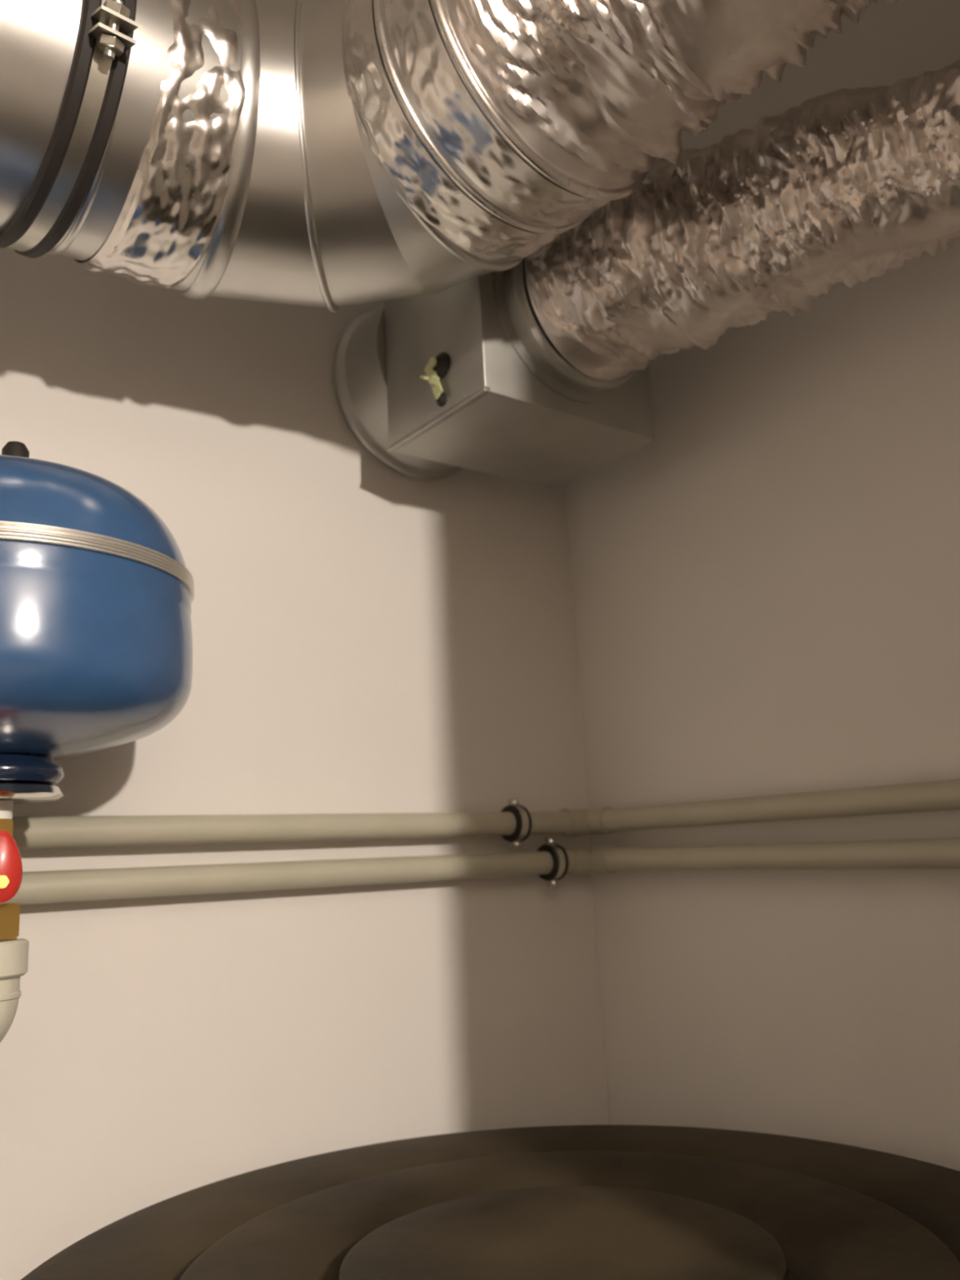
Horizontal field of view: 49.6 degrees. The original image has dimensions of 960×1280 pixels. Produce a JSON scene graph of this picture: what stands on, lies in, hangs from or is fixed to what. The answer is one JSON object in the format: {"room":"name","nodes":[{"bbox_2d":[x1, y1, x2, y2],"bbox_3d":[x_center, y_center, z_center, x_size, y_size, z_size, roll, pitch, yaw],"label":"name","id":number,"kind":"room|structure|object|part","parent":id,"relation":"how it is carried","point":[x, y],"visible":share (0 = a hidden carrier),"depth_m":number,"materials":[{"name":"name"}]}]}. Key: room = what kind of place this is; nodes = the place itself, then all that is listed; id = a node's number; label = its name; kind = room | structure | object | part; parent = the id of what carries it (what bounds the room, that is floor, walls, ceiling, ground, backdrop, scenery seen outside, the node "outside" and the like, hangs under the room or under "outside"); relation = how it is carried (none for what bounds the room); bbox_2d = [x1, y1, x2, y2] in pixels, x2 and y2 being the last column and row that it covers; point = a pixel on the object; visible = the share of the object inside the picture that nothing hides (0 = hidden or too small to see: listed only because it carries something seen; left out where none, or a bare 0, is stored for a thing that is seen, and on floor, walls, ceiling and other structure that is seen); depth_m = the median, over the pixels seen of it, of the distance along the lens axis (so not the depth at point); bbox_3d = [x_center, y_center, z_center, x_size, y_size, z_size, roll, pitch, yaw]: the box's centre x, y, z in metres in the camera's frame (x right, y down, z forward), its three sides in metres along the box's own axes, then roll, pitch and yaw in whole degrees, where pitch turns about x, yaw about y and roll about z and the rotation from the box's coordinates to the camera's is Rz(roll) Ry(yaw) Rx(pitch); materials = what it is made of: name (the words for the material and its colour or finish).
{"room":"boiler room","nodes":[
{"label":"boiler room","id":0,"kind":"room"},
{"bbox_2d":[0,247,609,1279],"bbox_3d":[-0.563,0.493,0.842,1.950,2.450,0.100,7,-15,-37],"label":"wall","id":1,"kind":"structure","parent":0,"point":[369,636],"depth_m":1.16,"materials":[{"name":"paint"}]},
{"bbox_2d":[0,440,194,819],"bbox_3d":[-0.380,-0.013,0.835,0.289,0.310,0.289,-3,-12,3],"label":"vessel","id":2,"kind":"object","parent":1,"relation":"attached to","point":[97,591],"visible":1,"depth_m":0.75,"materials":[{"name":"blue metal"}]},
{"bbox_2d":[333,257,654,488],"bbox_3d":[0.015,-0.337,1.239,0.271,0.248,0.314,7,-15,-37],"label":"box","id":3,"kind":"object","parent":1,"relation":"attached to","point":[468,375],"visible":0.77,"depth_m":1.16,"materials":[{"name":"metal"}]},
{"bbox_3d":[-0.054,-0.278,1.107,0.014,0.049,0.031,7,-15,-37],"label":"damper lever","id":4,"kind":"part","parent":3,"relation":"part of","materials":[{"name":"yellow metal"}]},
{"bbox_3d":[-0.044,-0.294,1.111,0.010,0.027,0.027,7,-15,-37],"label":"damper knob","id":5,"kind":"part","parent":3,"relation":"part of","materials":[{"name":"black rubber"}]},
{"bbox_2d":[524,59,959,380],"bbox_3d":[0.389,-0.416,0.865,0.778,0.230,0.200,-14,-17,42],"label":"flexible duct","id":6,"kind":"object","parent":3,"relation":"attached to","point":[847,185],"visible":0.94,"depth_m":0.93,"materials":[{"name":"metal"}]},
{"bbox_2d":[564,0,959,1170],"bbox_3d":[0.556,0.452,0.909,0.100,2.450,1.170,7,-15,-37],"label":"wall","id":7,"kind":"structure","parent":0,"point":[766,588],"depth_m":1.17,"materials":[{"name":"paint"}]},
{"bbox_3d":[0.713,1.429,-0.569,2.450,0.100,3.450,7,-15,-37],"label":"floor","id":8,"kind":"structure","parent":0,"visible":0},
{"bbox_2d":[21,1124,959,1279],"bbox_3d":[0.086,1.030,0.598,0.780,1.234,0.780,7,-15,-37],"label":"storage tank","id":9,"kind":"object","parent":8,"relation":"on","point":[569,1202],"visible":1,"depth_m":0.81,"materials":[{"name":"brown plastic"}]},
{"bbox_3d":[0.147,0.262,-0.059,1.750,2.450,0.100,7,-15,-37],"label":"wall","id":10,"kind":"structure","parent":0,"visible":0},
{"bbox_2d":[0,837,959,904],"bbox_3d":[-0.222,0.116,0.440,1.736,0.053,1.056,7,-15,-37],"label":"pipe","id":11,"kind":"object","parent":10,"relation":"attached to","point":[97,884],"visible":0.96,"depth_m":1.08,"materials":[{"name":"grey plastic"}]},
{"bbox_2d":[537,836,568,888],"bbox_3d":[0.088,0.280,1.310,0.019,0.062,0.052,7,-15,-37],"label":"clip","id":12,"kind":"object","parent":11,"relation":"attached to","point":[560,858],"visible":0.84,"depth_m":1.29,"materials":[{"name":"metal"}]},
{"bbox_2d":[12,778,959,848],"bbox_3d":[-0.225,0.063,0.451,1.736,0.043,1.056,7,-15,-37],"label":"pipe","id":13,"kind":"object","parent":10,"relation":"attached to","point":[28,832],"visible":1,"depth_m":1.08,"materials":[{"name":"grey plastic"}]},
{"bbox_2d":[500,797,532,848],"bbox_3d":[0.041,0.227,1.286,0.019,0.062,0.052,7,-15,-37],"label":"clip","id":14,"kind":"object","parent":13,"relation":"attached to","point":[522,815],"visible":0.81,"depth_m":1.27,"materials":[{"name":"black rubber"}]},
{"bbox_3d":[-0.912,0.282,-0.204,0.100,2.450,1.170,7,-15,-37],"label":"wall","id":15,"kind":"structure","parent":0,"visible":0},
{"bbox_2d":[0,938,29,1042],"bbox_3d":[-0.739,0.229,0.488,0.994,0.094,0.059,7,-15,-37],"label":"pipe elbow","id":16,"kind":"object","parent":15,"relation":"attached to","point":[14,953],"visible":0.98,"depth_m":0.76,"materials":[{"name":"grey plastic"}]},
{"bbox_2d":[0,818,22,940],"bbox_3d":[-0.365,0.179,0.780,0.043,0.089,0.068,7,-15,-37],"label":"valve","id":17,"kind":"object","parent":16,"relation":"on","point":[11,863],"visible":1,"depth_m":0.77,"materials":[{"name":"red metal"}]},
{"bbox_3d":[-0.351,0.166,0.763,0.029,0.052,0.011,5,-14,-31],"label":"lever handle","id":18,"kind":"part","parent":17,"relation":"part of","materials":[{"name":"red plastic"}]},
{"bbox_2d":[0,938,29,978],"bbox_3d":[-0.369,0.239,0.776,0.059,0.026,0.059,7,-15,-37],"label":"socket","id":19,"kind":"object","parent":16,"relation":"attached to","point":[14,953],"depth_m":0.77,"materials":[{"name":"grey plastic"}]},
{"bbox_2d":[0,0,648,312],"bbox_3d":[-0.540,-0.493,0.699,1.459,0.288,0.399,4,-14,-30],"label":"ventilation duct","id":20,"kind":"object","parent":15,"relation":"attached to","point":[331,154],"visible":0.82,"depth_m":0.84,"materials":[{"name":"metal"}]},
{"bbox_2d":[444,0,897,188],"bbox_3d":[0.253,-0.545,0.665,0.265,0.264,0.572,9,-17,-44],"label":"flexible duct","id":21,"kind":"object","parent":20,"relation":"attached to","point":[602,91],"visible":1,"depth_m":0.76,"materials":[{"name":"metal"}]},
{"bbox_3d":[0.590,-1.060,-0.026,2.450,0.100,3.450,7,-15,-37],"label":"ceiling","id":22,"kind":"structure","parent":0,"visible":0},
{"bbox_2d":[0,0,138,257],"bbox_3d":[-0.362,-0.539,0.875,0.037,0.439,0.308,8,-16,-41],"label":"clamp","id":23,"kind":"object","parent":22,"relation":"hanging from","point":[72,160],"visible":0.7,"depth_m":0.77,"materials":[{"name":"black rubber"}]}
]}

